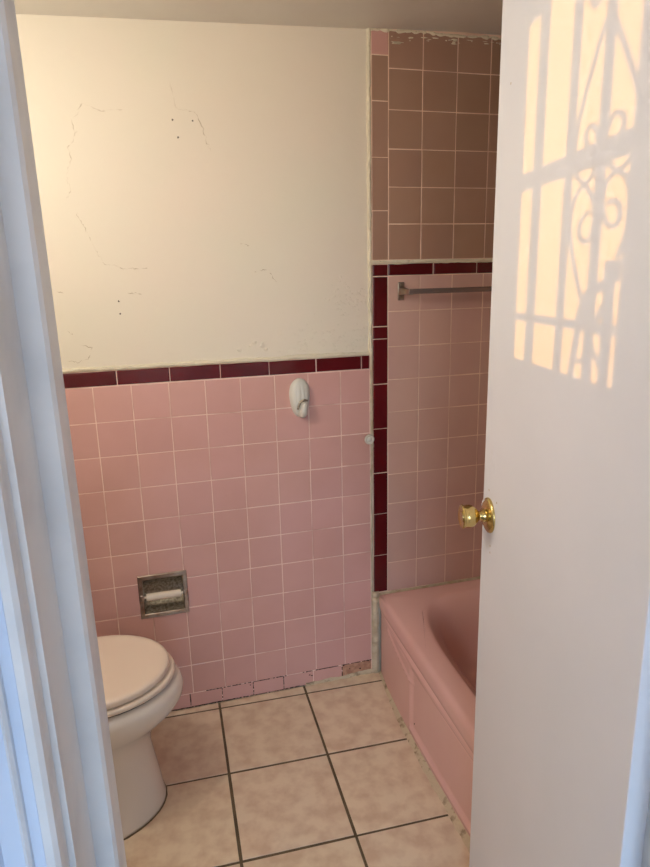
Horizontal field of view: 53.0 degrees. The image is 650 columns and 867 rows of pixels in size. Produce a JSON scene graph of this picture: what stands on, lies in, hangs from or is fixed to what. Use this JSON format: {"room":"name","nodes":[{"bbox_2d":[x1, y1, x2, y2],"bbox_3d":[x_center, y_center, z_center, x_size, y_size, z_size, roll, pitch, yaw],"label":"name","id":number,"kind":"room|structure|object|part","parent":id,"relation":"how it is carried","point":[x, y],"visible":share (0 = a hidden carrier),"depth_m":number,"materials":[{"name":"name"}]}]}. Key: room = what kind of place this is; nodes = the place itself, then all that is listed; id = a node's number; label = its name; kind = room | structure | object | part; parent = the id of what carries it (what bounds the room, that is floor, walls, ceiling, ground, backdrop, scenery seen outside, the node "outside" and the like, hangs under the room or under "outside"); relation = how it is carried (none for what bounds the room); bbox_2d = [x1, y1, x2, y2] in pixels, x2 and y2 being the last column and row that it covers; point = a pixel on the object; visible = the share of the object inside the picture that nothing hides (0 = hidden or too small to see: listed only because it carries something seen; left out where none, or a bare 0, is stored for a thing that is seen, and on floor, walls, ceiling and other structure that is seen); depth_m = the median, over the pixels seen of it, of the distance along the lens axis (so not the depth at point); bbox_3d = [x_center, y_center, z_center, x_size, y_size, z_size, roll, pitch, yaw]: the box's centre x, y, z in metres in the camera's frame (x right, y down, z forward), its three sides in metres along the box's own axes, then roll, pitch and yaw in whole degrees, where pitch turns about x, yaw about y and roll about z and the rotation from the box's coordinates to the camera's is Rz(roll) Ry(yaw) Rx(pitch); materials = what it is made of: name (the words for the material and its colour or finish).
{"room":"bathroom","nodes":[
{"label":"bathroom","id":0,"kind":"room"},
{"bbox_2d":[16,14,500,711],"bbox_3d":[-0.187,-0.184,2.120,2.400,2.350,0.139,-5,15,-15],"label":"wall","id":1,"kind":"structure","parent":0,"point":[233,214],"depth_m":2.03,"materials":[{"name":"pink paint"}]},
{"bbox_2d":[137,570,189,618],"bbox_3d":[-0.534,0.521,2.153,0.155,0.151,0.077,-5,15,-15],"label":"toilet paper holder","id":2,"kind":"object","parent":1,"relation":"attached to","point":[161,594],"visible":1,"depth_m":2.15,"materials":[{"name":"silver metal"}]},
{"bbox_2d":[289,378,309,417],"bbox_3d":[-0.076,-0.111,2.088,0.069,0.128,0.041,-5,15,-15],"label":"wall hook","id":3,"kind":"object","parent":1,"relation":"attached to","point":[299,392],"visible":1,"depth_m":2.08,"materials":[{"name":"beige plastic"}]},
{"bbox_2d":[364,434,373,443],"bbox_3d":[0.147,0.018,2.191,0.037,0.034,0.030,-5,15,-15],"label":"knob","id":4,"kind":"object","parent":1,"relation":"attached to","point":[369,439],"visible":1,"depth_m":2.18,"materials":[{"name":"beige plastic"}]},
{"bbox_2d":[398,282,491,299],"bbox_3d":[0.551,-0.483,2.174,0.642,0.058,0.053,-5,15,-15],"label":"towel bar","id":5,"kind":"object","parent":1,"relation":"attached to","point":[402,291],"visible":0.49,"depth_m":2.11,"materials":[{"name":"silver metal"}]},
{"bbox_3d":[0.261,-0.457,2.095,0.017,0.024,0.056,-11,17,-34],"label":"post","id":6,"kind":"part","parent":5,"relation":"part of","materials":[{"name":"silver metal"}]},
{"bbox_2d":[14,0,502,34],"bbox_3d":[0.002,-1.057,1.127,2.240,0.222,1.488,-5,15,-15],"label":"ceiling","id":7,"kind":"structure","parent":0,"point":[467,16],"depth_m":1.75,"materials":[{"name":"paint"}]},
{"bbox_2d":[124,671,469,866],"bbox_3d":[0.073,1.126,1.600,2.200,0.072,1.600,-5,15,-15],"label":"floor","id":8,"kind":"structure","parent":0,"point":[326,774],"depth_m":1.89,"materials":[{"name":"tile"}]},
{"bbox_2d":[97,635,182,839],"bbox_3d":[-0.746,0.699,1.727,0.724,0.755,0.480,-5,15,-15],"label":"toilet","id":9,"kind":"object","parent":8,"relation":"on","point":[143,683],"visible":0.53,"depth_m":1.75,"materials":[{"name":"beige ceramic"}]},
{"bbox_3d":[-0.637,0.641,1.745,0.429,0.022,0.338,-5,15,-15],"label":"lid","id":10,"kind":"part","parent":9,"relation":"part of","materials":[{"name":"beige plastic"}]},
{"bbox_3d":[-0.630,0.662,1.752,0.443,0.017,0.344,-5,15,-15],"label":"seat","id":11,"kind":"part","parent":9,"relation":"part of","materials":[{"name":"beige plastic"}]},
{"bbox_2d":[379,579,479,835],"bbox_3d":[0.722,0.867,1.803,0.796,0.326,1.434,-5,15,-15],"label":"bathtub","id":12,"kind":"object","parent":8,"relation":"on","point":[429,635],"visible":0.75,"depth_m":2.05,"materials":[{"name":"pink ceramic"}]},
{"bbox_2d":[379,579,479,753],"bbox_3d":[0.722,0.846,1.798,0.796,0.282,1.434,-5,15,-15],"label":"basin","id":13,"kind":"object","parent":12,"relation":"in","point":[429,635],"depth_m":2.11,"materials":[{"name":"pink ceramic"}]},
{"bbox_3d":[0.190,0.113,0.595,3.400,2.500,0.164,-5,15,-15],"label":"wall","id":14,"kind":"structure","parent":0,"visible":0},
{"bbox_2d":[0,0,126,866],"bbox_3d":[-0.201,0.308,0.511,0.078,2.080,0.201,-2,14,-1],"label":"trim","id":15,"kind":"structure","parent":14,"relation":"attached to","point":[59,803],"depth_m":0.42,"materials":[{"name":"paint"}]},
{"bbox_3d":[-0.199,0.328,0.433,0.077,2.080,0.022,-5,15,-15],"label":"door casing","id":16,"kind":"part","parent":15,"relation":"part of","materials":[{"name":"paint"}]},
{"bbox_2d":[458,0,649,866],"bbox_3d":[0.340,0.180,1.050,0.094,2.018,0.619,-2,14,-4],"label":"door","id":17,"kind":"structure","parent":14,"relation":"in","point":[561,757],"depth_m":0.95,"materials":[{"name":"paint"}]},
{"bbox_3d":[0.298,0.167,1.319,0.046,0.049,0.049,-2,14,-4],"label":"knob","id":18,"kind":"part","parent":17,"relation":"part of","materials":[{"name":"gold metal"}]},
{"bbox_2d":[641,796,649,866],"bbox_3d":[0.431,0.248,0.694,0.066,2.080,0.195,-5,15,-15],"label":"trim","id":19,"kind":"structure","parent":14,"relation":"attached to","point":[646,848],"depth_m":0.83,"materials":[{"name":"paint"}]}
]}

